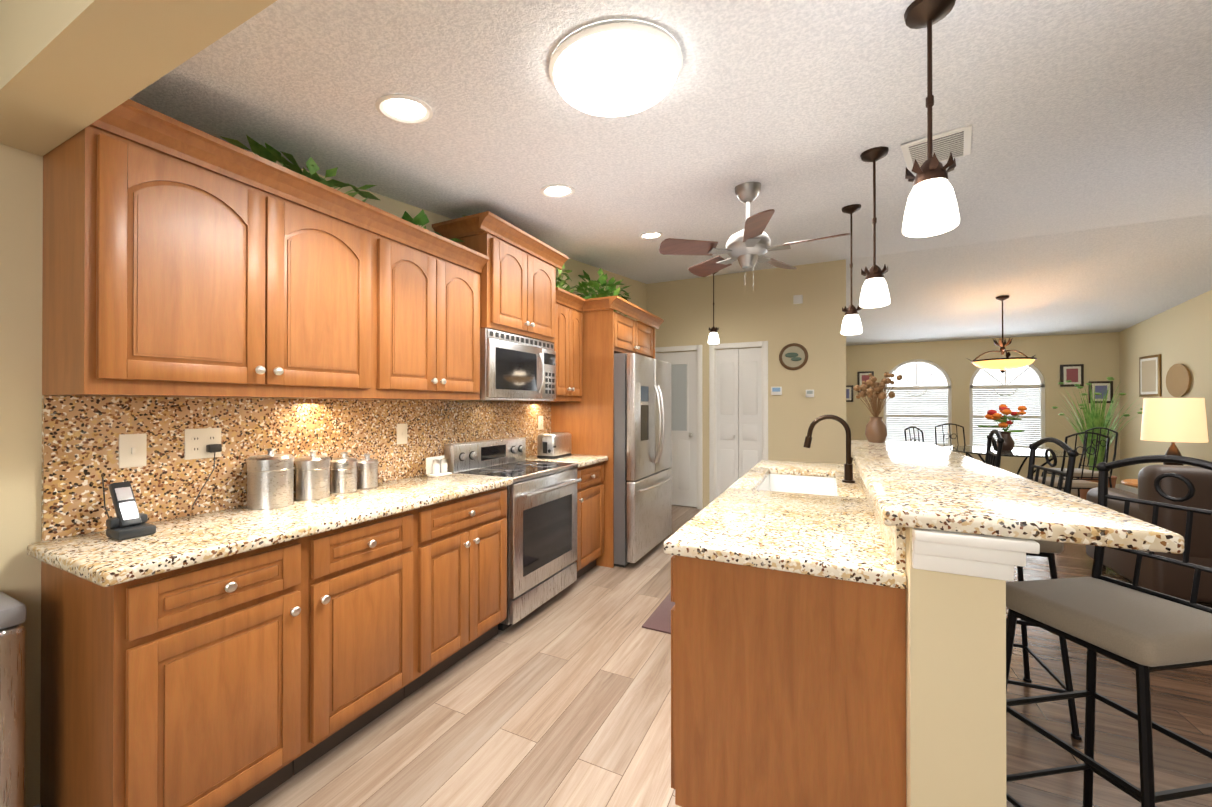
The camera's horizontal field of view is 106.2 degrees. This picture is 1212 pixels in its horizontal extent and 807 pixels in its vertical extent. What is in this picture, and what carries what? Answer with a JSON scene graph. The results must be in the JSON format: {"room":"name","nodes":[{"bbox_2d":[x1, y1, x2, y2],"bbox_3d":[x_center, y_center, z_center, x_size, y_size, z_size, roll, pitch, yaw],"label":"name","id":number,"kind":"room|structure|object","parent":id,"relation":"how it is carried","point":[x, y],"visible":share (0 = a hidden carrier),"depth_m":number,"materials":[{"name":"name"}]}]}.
{"room":"kitchen","nodes":[
{"label":"kitchen","id":0,"kind":"room"},
{"bbox_2d":[0,0,276,159],"bbox_3d":[1.051,-1.343,-0.026,6.330,1.135,0.153,0,0,26],"label":"ceiling beam","id":1,"kind":"structure","parent":0,"point":[68,68],"depth_m":1.03,"materials":[{"name":"beige paint"}]},
{"bbox_2d":[0,148,647,806],"bbox_3d":[-1.422,-0.278,2.259,0.120,3.250,9.040,0,0,26],"label":"wall","id":2,"kind":"structure","parent":0,"point":[21,177],"depth_m":1.39,"materials":[{"name":"beige paint"}]},
{"bbox_2d":[42,119,381,398],"bbox_3d":[-1.406,-0.405,1.751,0.351,0.760,0.900,0,0,26],"label":"upper cabinet","id":3,"kind":"object","parent":2,"relation":"attached to","point":[182,259],"depth_m":1.48,"materials":[{"name":"brown wood"}]},
{"bbox_2d":[220,135,379,201],"bbox_3d":[-1.304,-0.923,2.001,0.280,0.275,0.634,0,0,26],"label":"potted plant","id":4,"kind":"object","parent":3,"relation":"on","point":[270,153],"visible":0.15,"depth_m":1.92,"materials":[{"name":"green plant"}]},
{"bbox_2d":[41,396,550,540],"bbox_3d":[-1.122,0.225,2.713,0.020,0.488,2.883,0,0,26],"label":"backsplash","id":5,"kind":"structure","parent":2,"relation":"attached to","point":[80,447],"depth_m":1.81,"materials":[{"name":"beige stone"}]},
{"bbox_2d":[119,433,146,467],"bbox_3d":[-1.649,0.165,1.589,0.014,0.116,0.070,0,0,26],"label":"light switch","id":6,"kind":"object","parent":5,"relation":"attached to","point":[132,450],"visible":1,"depth_m":1.59,"materials":[{"name":"beige plastic"}]},
{"bbox_2d":[185,428,221,507],"bbox_3d":[-1.549,0.244,1.762,0.042,0.294,0.115,0,0,26],"label":"electrical outlet plate","id":7,"kind":"object","parent":5,"relation":"attached to","point":[203,443],"visible":0.98,"depth_m":1.76,"materials":[{"name":"beige plastic"}]},
{"bbox_2d":[397,423,406,443],"bbox_3d":[-1.159,0.173,2.596,0.014,0.116,0.070,0,0,26],"label":"electrical outlet plate","id":8,"kind":"object","parent":5,"relation":"attached to","point":[401,433],"visible":1,"depth_m":2.59,"materials":[{"name":"beige plastic"}]},
{"bbox_2d":[538,416,542,429],"bbox_3d":[-0.550,0.163,3.857,0.008,0.116,0.070,0,0,26],"label":"electrical outlet plate","id":9,"kind":"object","parent":5,"relation":"attached to","point":[540,422],"visible":1,"depth_m":3.85,"materials":[{"name":"beige plastic"}]},
{"bbox_2d":[382,231,481,399],"bbox_3d":[-1.052,-0.402,2.480,0.351,0.760,0.720,0,0,26],"label":"upper cabinet","id":10,"kind":"object","parent":2,"relation":"attached to","point":[432,301],"depth_m":2.36,"materials":[{"name":"brown wood"}]},
{"bbox_2d":[402,210,464,241],"bbox_3d":[-1.054,-0.901,2.517,0.280,0.236,0.478,0,0,26],"label":"potted plant","id":11,"kind":"object","parent":10,"relation":"on","point":[420,218],"depth_m":2.41,"materials":[{"name":"green plant"}]},
{"bbox_2d":[438,227,561,346],"bbox_3d":[-0.704,-0.737,3.140,0.401,0.565,0.760,0,0,26],"label":"upper cabinet","id":12,"kind":"object","parent":2,"relation":"attached to","point":[521,296],"depth_m":2.91,"materials":[{"name":"brown wood"}]},
{"bbox_2d":[480,328,555,400],"bbox_3d":[-0.688,-0.237,3.130,0.437,0.430,0.756,0,0,26],"label":"over-the-range microwave","id":13,"kind":"object","parent":12,"relation":"attached to","point":[513,367],"visible":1,"depth_m":2.95,"materials":[{"name":"silver metal"}]},
{"bbox_2d":[540,303,585,402],"bbox_3d":[-0.452,-0.398,3.717,0.351,0.760,0.490,0,0,26],"label":"upper cabinet","id":14,"kind":"object","parent":2,"relation":"attached to","point":[571,353],"depth_m":3.69,"materials":[{"name":"brown wood"}]},
{"bbox_2d":[556,265,573,292],"bbox_3d":[-0.465,-0.979,3.730,0.280,0.401,0.323,0,0,26],"label":"potted plant","id":15,"kind":"object","parent":14,"relation":"on","point":[561,283],"visible":0.15,"depth_m":3.72,"materials":[{"name":"green plant"}]},
{"bbox_2d":[586,307,657,362],"bbox_3d":[0.003,-0.610,4.347,0.618,0.330,0.988,0,0,26],"label":"upper cabinet","id":16,"kind":"object","parent":2,"relation":"attached to","point":[609,333],"depth_m":3.85,"materials":[{"name":"brown wood"}]},
{"bbox_2d":[571,268,632,315],"bbox_3d":[-0.018,-1.004,4.375,0.520,0.454,0.930,0,0,26],"label":"potted plant","id":17,"kind":"object","parent":16,"relation":"on","point":[583,288],"visible":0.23,"depth_m":4.17,"materials":[{"name":"green plant"}]},
{"bbox_2d":[130,0,1211,345],"bbox_3d":[2.586,-1.353,3.124,6.580,0.726,14.090,0,0,26],"label":"ceiling","id":18,"kind":"structure","parent":0,"point":[1080,178],"depth_m":1.99,"materials":[{"name":"white paint"}]},
{"bbox_2d":[375,94,432,123],"bbox_3d":[-0.740,-1.080,1.675,0.196,0.010,0.196,0,7,26],"label":"recessed light","id":19,"kind":"object","parent":18,"relation":"in","point":[404,108],"visible":1,"depth_m":1.67,"materials":[{"name":"white glass"}]},
{"bbox_2d":[540,184,574,197],"bbox_3d":[-0.272,-1.198,2.571,0.196,0.010,0.196,0,7,26],"label":"recessed light","id":20,"kind":"object","parent":18,"relation":"in","point":[558,190],"visible":1,"depth_m":2.56,"materials":[{"name":"white glass"}]},
{"bbox_2d":[549,19,682,116],"bbox_3d":[0.034,-1.054,1.506,0.440,0.107,0.440,0,7,26],"label":"dome ceiling light","id":21,"kind":"object","parent":18,"relation":"attached to","point":[615,68],"visible":0.98,"depth_m":1.39,"materials":[{"name":"frosted white glass lit from within"},{"name":"metal"}]},
{"bbox_2d":[639,232,662,238],"bbox_3d":[0.360,-1.343,3.644,0.196,0.010,0.196,0,7,26],"label":"recessed light","id":22,"kind":"object","parent":18,"relation":"in","point":[650,235],"visible":0.98,"depth_m":3.64,"materials":[{"name":"white glass"}]},
{"bbox_2d":[708,271,718,343],"bbox_3d":[1.274,-1.140,5.388,0.134,0.869,0.134,0,0,26],"label":"pendant light","id":23,"kind":"object","parent":18,"relation":"hanging from","point":[713,338],"visible":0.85,"depth_m":5.36,"materials":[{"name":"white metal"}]},
{"bbox_2d":[659,182,850,289],"bbox_3d":[0.860,-0.966,2.647,0.989,0.608,1.018,0,0,26],"label":"ceiling fan","id":24,"kind":"object","parent":18,"relation":"hanging from","point":[748,246],"visible":1,"depth_m":2.61,"materials":[{"name":"brown wood"}]},
{"bbox_2d":[841,204,862,334],"bbox_3d":[1.711,-0.925,3.175,0.134,0.883,0.134,0,0,26],"label":"pendant light","id":25,"kind":"object","parent":18,"relation":"hanging from","point":[851,324],"visible":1,"depth_m":3.15,"materials":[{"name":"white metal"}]},
{"bbox_2d":[859,146,889,307],"bbox_3d":[1.341,-0.870,2.275,0.134,0.766,0.134,0,0,26],"label":"pendant light","id":26,"kind":"object","parent":18,"relation":"hanging from","point":[874,292],"visible":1,"depth_m":2.25,"materials":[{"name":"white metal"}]},
{"bbox_2d":[902,0,959,237],"bbox_3d":[0.921,-0.810,1.295,0.134,0.639,0.134,0,0,26],"label":"pendant light","id":27,"kind":"object","parent":18,"relation":"hanging from","point":[932,208],"visible":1,"depth_m":1.27,"materials":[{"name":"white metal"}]},
{"bbox_2d":[901,124,971,169],"bbox_3d":[1.651,-1.262,2.273,0.270,0.022,0.400,0,7,38],"label":"ceiling vent","id":28,"kind":"object","parent":18,"relation":"in","point":[956,142],"visible":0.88,"depth_m":2.22,"materials":[{"name":"white metal"}]},
{"bbox_2d":[967,295,1036,372],"bbox_3d":[5.210,-0.899,5.928,0.722,1.008,0.744,0,0,26],"label":"chandelier","id":29,"kind":"object","parent":18,"relation":"hanging from","point":[1003,365],"visible":1,"depth_m":5.88,"materials":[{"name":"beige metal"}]},
{"bbox_2d":[249,488,1211,806],"bbox_3d":[2.389,1.399,2.709,6.940,0.100,13.550,0,0,26],"label":"floor","id":30,"kind":"structure","parent":0,"point":[562,698],"depth_m":1.92,"materials":[{"name":"brown wood"}]},
{"bbox_2d":[0,591,26,806],"bbox_3d":[-1.739,0.943,1.130,0.268,0.800,0.340,0,0,26],"label":"steel trash can","id":31,"kind":"object","parent":30,"relation":"on","point":[13,614],"visible":1,"depth_m":1.22,"materials":[{"name":"silver metal"}]},
{"bbox_2d":[40,507,423,806],"bbox_3d":[-1.303,0.906,1.730,0.551,0.878,0.960,0,0,26],"label":"base cabinet","id":32,"kind":"object","parent":30,"relation":"on","point":[247,678],"depth_m":1.40,"materials":[{"name":"brown wood"}]},
{"bbox_2d":[27,454,607,586],"bbox_3d":[-0.869,0.448,2.570,0.558,0.040,2.918,0,0,26],"label":"countertop","id":33,"kind":"structure","parent":32,"relation":"on","point":[101,558],"depth_m":1.56,"materials":[{"name":"stone"}]},
{"bbox_2d":[102,477,155,539],"bbox_3d":[-1.576,0.334,1.486,0.223,0.179,0.090,0,0,26],"label":"cordless phone","id":34,"kind":"object","parent":33,"relation":"on","point":[128,521],"visible":0.98,"depth_m":1.46,"materials":[{"name":"grey plastic"}]},
{"bbox_2d":[246,448,293,509],"bbox_3d":[-1.398,0.304,1.900,0.162,0.241,0.162,0,0,26],"label":"steel canister","id":35,"kind":"object","parent":33,"relation":"on","point":[270,479],"visible":1,"depth_m":1.84,"materials":[{"name":"silver metal"}]},
{"bbox_2d":[295,450,330,499],"bbox_3d":[-1.330,0.317,2.067,0.138,0.216,0.138,0,0,26],"label":"steel canister","id":36,"kind":"object","parent":33,"relation":"on","point":[312,476],"visible":0.98,"depth_m":2.02,"materials":[{"name":"silver metal"}]},
{"bbox_2d":[330,452,357,492],"bbox_3d":[-1.271,0.330,2.211,0.118,0.191,0.118,0,0,26],"label":"steel canister","id":37,"kind":"object","parent":33,"relation":"on","point":[343,469],"visible":1,"depth_m":2.17,"materials":[{"name":"silver metal"}]},
{"bbox_2d":[357,453,378,487],"bbox_3d":[-1.222,0.341,2.331,0.102,0.171,0.102,0,0,26],"label":"steel canister","id":38,"kind":"object","parent":33,"relation":"on","point":[367,472],"visible":0.88,"depth_m":2.29,"materials":[{"name":"silver metal"}]},
{"bbox_2d":[426,455,451,476],"bbox_3d":[-0.992,0.373,2.714,0.075,0.110,0.140,0,0,26],"label":"salt","id":39,"kind":"object","parent":33,"relation":"on","point":[436,466],"visible":1,"depth_m":2.68,"materials":[{"name":"white ceramic"}]},
{"bbox_2d":[537,432,571,458],"bbox_3d":[-0.413,0.335,3.678,0.185,0.192,0.300,0,0,26],"label":"toaster","id":40,"kind":"object","parent":33,"relation":"on","point":[554,445],"visible":1,"depth_m":3.58,"materials":[{"name":"silver metal"}]},
{"bbox_2d":[424,486,506,684],"bbox_3d":[-0.949,0.909,2.458,0.551,0.878,0.660,0,0,26],"label":"base cabinet","id":41,"kind":"object","parent":30,"relation":"on","point":[465,538],"depth_m":2.31,"materials":[{"name":"brown wood"}]},
{"bbox_2d":[444,437,581,630],"bbox_3d":[-0.588,0.805,3.078,0.603,1.090,0.758,0,0,26],"label":"range","id":42,"kind":"object","parent":30,"relation":"on","point":[541,531],"visible":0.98,"depth_m":2.92,"materials":[{"name":"silver metal"}]},
{"bbox_2d":[575,462,603,578],"bbox_3d":[-0.362,0.913,3.668,0.551,0.878,0.490,0,0,26],"label":"base cabinet","id":43,"kind":"object","parent":30,"relation":"on","point":[590,491],"depth_m":3.54,"materials":[{"name":"brown wood"}]},
{"bbox_2d":[614,353,671,566],"bbox_3d":[0.132,0.472,4.281,0.848,1.765,0.980,0,0,26],"label":"refrigerator","id":44,"kind":"object","parent":30,"relation":"on","point":[642,465],"visible":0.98,"depth_m":3.80,"materials":[{"name":"grey metal"}]},
{"bbox_2d":[642,592,674,633],"bbox_3d":[0.593,1.343,2.970,0.480,0.012,0.750,0,0,26],"label":"area rug","id":45,"kind":"object","parent":30,"relation":"on","point":[659,619],"visible":0.17,"depth_m":2.83,"materials":[{"name":"pink fabric"}]},
{"bbox_2d":[671,555,905,806],"bbox_3d":[0.605,0.905,1.553,0.626,0.878,0.590,0,0,26],"label":"base cabinet","id":46,"kind":"object","parent":30,"relation":"on","point":[788,689],"depth_m":1.28,"materials":[{"name":"brown wood"}]},
{"bbox_2d":[664,460,906,588],"bbox_3d":[0.967,0.383,2.308,0.634,0.169,2.320,0,0,26],"label":"countertop","id":47,"kind":"structure","parent":46,"relation":"on","point":[846,533],"depth_m":1.49,"materials":[{"name":"stone"}]},
{"bbox_2d":[756,474,836,495],"bbox_3d":[1.083,0.565,2.574,0.414,0.191,0.884,0,0,26],"label":"undermount sink","id":48,"kind":"object","parent":47,"relation":"in","point":[801,484],"visible":0.08,"depth_m":2.95,"materials":[{"name":"white ceramic"}]},
{"bbox_2d":[803,415,854,482],"bbox_3d":[1.237,0.244,2.530,0.257,0.366,0.099,0,0,26],"label":"gooseneck faucet","id":49,"kind":"object","parent":47,"relation":"on","point":[848,471],"visible":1,"depth_m":2.47,"materials":[{"name":"brown metal"}]},
{"bbox_2d":[904,426,923,441],"bbox_3d":[4.329,0.832,5.979,0.574,1.060,0.480,0,0,6],"label":"dining chair","id":50,"kind":"object","parent":30,"relation":"on","point":[918,430],"visible":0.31,"depth_m":6.00,"materials":[{"name":"black metal"}]},
{"bbox_2d":[935,423,967,456],"bbox_3d":[5.254,0.834,6.731,0.480,1.060,0.574,0,0,6],"label":"dining chair","id":51,"kind":"object","parent":30,"relation":"on","point":[949,424],"visible":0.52,"depth_m":6.99,"materials":[{"name":"black metal"}]},
{"bbox_2d":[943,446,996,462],"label":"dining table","id":52,"kind":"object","parent":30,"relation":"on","point":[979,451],"depth_m":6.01,"materials":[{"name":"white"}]},
{"bbox_2d":[985,429,1004,467],"bbox_3d":[2.132,0.751,2.808,0.448,1.197,0.438,0,0,32],"label":"bar stool","id":53,"kind":"object","parent":30,"relation":"on","point":[992,458],"visible":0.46,"depth_m":2.67,"materials":[{"name":"black metal"}]},
{"bbox_2d":[1001,447,1029,474],"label":"dining table","id":54,"kind":"object","parent":30,"relation":"on","point":[1016,452],"depth_m":5.63,"materials":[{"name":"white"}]},
{"bbox_2d":[978,404,1026,450],"bbox_3d":[5.129,0.307,5.900,0.497,0.594,0.436,0,0,26],"label":"vase","id":55,"kind":"object","parent":54,"relation":"on","point":[1009,442],"visible":1,"depth_m":5.84,"materials":[{"name":"brown"}]},
{"bbox_2d":[1006,437,1081,739],"bbox_3d":[1.787,0.749,2.098,0.448,1.197,0.438,0,0,22],"label":"bar stool","id":56,"kind":"object","parent":30,"relation":"on","point":[1048,549],"visible":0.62,"depth_m":1.90,"materials":[{"name":"black metal"}]},
{"bbox_2d":[1035,449,1068,466],"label":"dining table","id":57,"kind":"object","parent":30,"relation":"on","point":[1040,453],"depth_m":5.51,"materials":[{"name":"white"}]},
{"bbox_2d":[1026,432,1109,491],"bbox_3d":[5.081,0.828,5.053,0.480,1.060,0.574,0,0,6],"label":"dining chair","id":58,"kind":"object","parent":30,"relation":"on","point":[1081,483],"visible":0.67,"depth_m":4.83,"materials":[{"name":"black metal"}]},
{"bbox_2d":[1041,427,1117,497],"bbox_3d":[6.006,0.831,5.805,0.574,1.060,0.480,0,0,6],"label":"dining chair","id":59,"kind":"object","parent":30,"relation":"on","point":[1078,472],"visible":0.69,"depth_m":5.73,"materials":[{"name":"black metal"}]},
{"bbox_2d":[1052,377,1148,499],"bbox_3d":[6.875,0.493,6.346,0.981,1.738,1.012,0,0,26],"label":"grass plant","id":60,"kind":"object","parent":30,"relation":"on","point":[1094,418],"visible":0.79,"depth_m":6.31,"materials":[{"name":"green plant"}]},
{"bbox_2d":[1006,455,1211,806],"bbox_3d":[1.413,0.746,1.260,0.448,1.197,0.438,0,0,-9],"label":"bar stool","id":61,"kind":"object","parent":30,"relation":"on","point":[1141,631],"visible":0.9,"depth_m":1.24,"materials":[{"name":"grey fabric"}]},
{"bbox_2d":[1121,479,1137,487],"bbox_3d":[5.055,1.038,4.056,0.620,0.630,0.620,0,0,26],"label":"accent table","id":62,"kind":"object","parent":30,"relation":"on","point":[1131,482],"visible":0.08,"depth_m":4.19,"materials":[{"name":"brown wood"}]},
{"bbox_2d":[1140,398,1207,465],"bbox_3d":[5.055,0.338,4.059,0.380,0.769,0.380,0,0,26],"label":"light","id":63,"kind":"object","parent":62,"relation":"on","point":[1172,420],"visible":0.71,"depth_m":3.95,"materials":[{"name":"beige fabric"}]},
{"bbox_2d":[1086,465,1211,602],"bbox_3d":[4.779,0.885,2.996,2.070,0.930,0.950,0,0,26],"label":"leather sofa","id":64,"kind":"object","parent":30,"relation":"on","point":[1171,579],"visible":0.44,"depth_m":3.00,"materials":[{"name":"brown leather"}]},
{"bbox_2d":[648,261,831,508],"bbox_3d":[1.591,-0.265,5.754,2.250,3.250,0.120,0,0,26],"label":"wall","id":65,"kind":"structure","parent":0,"point":[767,312],"depth_m":5.47,"materials":[{"name":"beige paint"}]},
{"bbox_2d":[655,351,696,506],"bbox_3d":[0.913,0.333,6.037,0.592,2.035,0.128,0,0,26],"label":"glazed door","id":66,"kind":"structure","parent":65,"relation":"in","point":[683,467],"depth_m":6.01,"materials":[{"name":"white paint"}]},
{"bbox_2d":[655,341,767,509],"bbox_3d":[1.286,0.303,5.890,1.550,2.115,0.138,0,0,26],"label":"door frame","id":67,"kind":"structure","parent":65,"relation":"attached to","point":[763,345],"depth_m":5.78,"materials":[{"name":"white wood"}]},
{"bbox_2d":[716,348,761,497],"bbox_3d":[1.653,0.332,5.685,0.552,2.032,0.069,0,0,26],"label":"bifold closet door","id":68,"kind":"structure","parent":65,"relation":"in","point":[738,419],"depth_m":5.70,"materials":[{"name":"white paint"}]},
{"bbox_2d":[771,387,781,394],"bbox_3d":[2.040,-0.151,5.452,0.120,0.100,0.027,0,0,26],"label":"alarm keypad","id":69,"kind":"object","parent":65,"relation":"attached to","point":[776,390],"visible":0.98,"depth_m":5.44,"materials":[{"name":"white plastic"}]},
{"bbox_2d":[779,343,807,369],"bbox_3d":[2.210,-0.552,5.370,0.320,0.320,0.030,0,0,26],"label":"round plaque","id":70,"kind":"object","parent":65,"relation":"attached to","point":[793,356],"visible":1,"depth_m":5.36,"materials":[{"name":"beige ceramic"}]},
{"bbox_2d":[793,295,802,303],"bbox_3d":[2.255,-1.222,5.350,0.100,0.100,0.030,0,0,26],"label":"smoke detector","id":71,"kind":"object","parent":65,"relation":"attached to","point":[797,299],"visible":0.98,"depth_m":5.34,"materials":[{"name":"white paint"}]},
{"bbox_2d":[806,390,813,396],"bbox_3d":[2.369,-0.117,5.294,0.090,0.090,0.024,0,0,26],"label":"thermostat","id":72,"kind":"object","parent":65,"relation":"attached to","point":[809,393],"visible":1,"depth_m":5.28,"materials":[{"name":"white paint"}]},
{"bbox_2d":[832,259,847,463],"bbox_3d":[3.590,-0.260,7.090,0.120,3.250,4.270,0,0,26],"label":"wall","id":73,"kind":"structure","parent":0,"point":[839,348],"depth_m":5.18,"materials":[{"name":"beige paint"}]},
{"bbox_2d":[904,527,1005,806],"bbox_3d":[1.317,0.822,2.092,0.180,1.048,2.300,0,0,26],"label":"wall","id":74,"kind":"structure","parent":0,"point":[955,690],"depth_m":1.06,"materials":[{"name":"beige paint"}]},
{"bbox_2d":[912,528,1039,580],"bbox_3d":[1.339,0.823,2.082,0.221,1.047,2.390,0,0,26],"label":"trim","id":75,"kind":"structure","parent":74,"relation":"attached to","point":[985,556],"depth_m":1.03,"materials":[{"name":"white"}]},
{"bbox_2d":[851,440,1183,553],"bbox_3d":[1.420,0.276,2.078,0.500,0.040,2.440,0,0,26],"label":"bar","id":76,"kind":"object","parent":74,"relation":"on","point":[925,485],"visible":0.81,"depth_m":1.15,"materials":[{"name":"beige stone"}]},
{"bbox_2d":[853,372,901,442],"bbox_3d":[1.813,0.020,3.046,0.290,0.478,0.359,0,0,26],"label":"vase","id":77,"kind":"object","parent":76,"relation":"on","point":[876,429],"visible":1,"depth_m":3.02,"materials":[{"name":"brown ceramic"}]},
{"bbox_2d":[848,332,1119,483],"bbox_3d":[6.332,-0.257,8.065,3.900,3.250,0.120,0,0,26],"label":"wall","id":78,"kind":"structure","parent":0,"point":[1099,353],"depth_m":7.65,"materials":[{"name":"beige paint"}]},
{"bbox_2d":[846,385,852,401],"bbox_3d":[4.654,-0.189,8.799,0.220,0.320,0.024,0,0,26],"label":"picture frame","id":79,"kind":"object","parent":78,"relation":"attached to","point":[849,393],"visible":0.6,"depth_m":8.77,"materials":[{"name":"brown"}]},
{"bbox_2d":[857,371,873,392],"bbox_3d":[4.937,-0.410,8.662,0.270,0.400,0.024,0,0,26],"label":"picture frame","id":80,"kind":"object","parent":78,"relation":"attached to","point":[863,376],"visible":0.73,"depth_m":8.67,"materials":[{"name":"brown"}]},
{"bbox_2d":[884,359,954,446],"bbox_3d":[5.685,-0.011,8.334,1.100,1.600,0.140,0,0,26],"label":"arched window","id":81,"kind":"structure","parent":78,"relation":"in","point":[922,391],"depth_m":8.34,"materials":[{"name":"white glass"}]},
{"bbox_2d":[967,357,1048,448],"bbox_3d":[6.832,-0.005,7.777,1.070,1.585,0.140,0,0,26],"label":"arched window","id":82,"kind":"structure","parent":78,"relation":"in","point":[1013,389],"depth_m":7.77,"materials":[{"name":"white glass"}]},
{"bbox_2d":[1060,364,1083,386],"bbox_3d":[7.559,-0.454,7.389,0.280,0.360,0.024,0,0,26],"label":"picture frame","id":83,"kind":"object","parent":78,"relation":"attached to","point":[1074,373],"visible":1,"depth_m":7.38,"materials":[{"name":"brown"}]},
{"bbox_2d":[1088,381,1112,402],"bbox_3d":[7.865,-0.180,7.239,0.280,0.350,0.024,0,0,26],"label":"picture frame","id":84,"kind":"object","parent":78,"relation":"attached to","point":[1100,387],"visible":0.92,"depth_m":7.23,"materials":[{"name":"brown"}]},
{"bbox_2d":[1120,290,1211,488],"bbox_3d":[5.295,-0.282,1.304,0.120,3.250,13.190,0,0,26],"label":"wall","id":85,"kind":"structure","parent":0,"point":[1182,333],"depth_m":6.16,"materials":[{"name":"beige paint"}]},
{"bbox_2d":[1118,484,1137,493],"bbox_3d":[5.236,1.294,1.327,0.012,0.100,12.950,0,0,26],"label":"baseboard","id":86,"kind":"structure","parent":85,"relation":"attached to","point":[1125,488],"depth_m":6.93,"materials":[{"name":"white"}]},
{"bbox_2d":[1139,354,1160,396],"bbox_3d":[7.719,-0.388,6.464,0.024,0.580,0.450,0,0,26],"label":"picture frame","id":87,"kind":"object","parent":85,"relation":"attached to","point":[1150,373],"visible":0.98,"depth_m":6.43,"materials":[{"name":"gold metal"}]},
{"bbox_2d":[1166,364,1191,396],"bbox_3d":[7.456,-0.300,5.930,0.029,0.440,0.440,0,0,26],"label":"woven plate","id":88,"kind":"object","parent":85,"relation":"attached to","point":[1178,380],"visible":1,"depth_m":5.93,"materials":[{"name":"brown wicker"}]}
]}

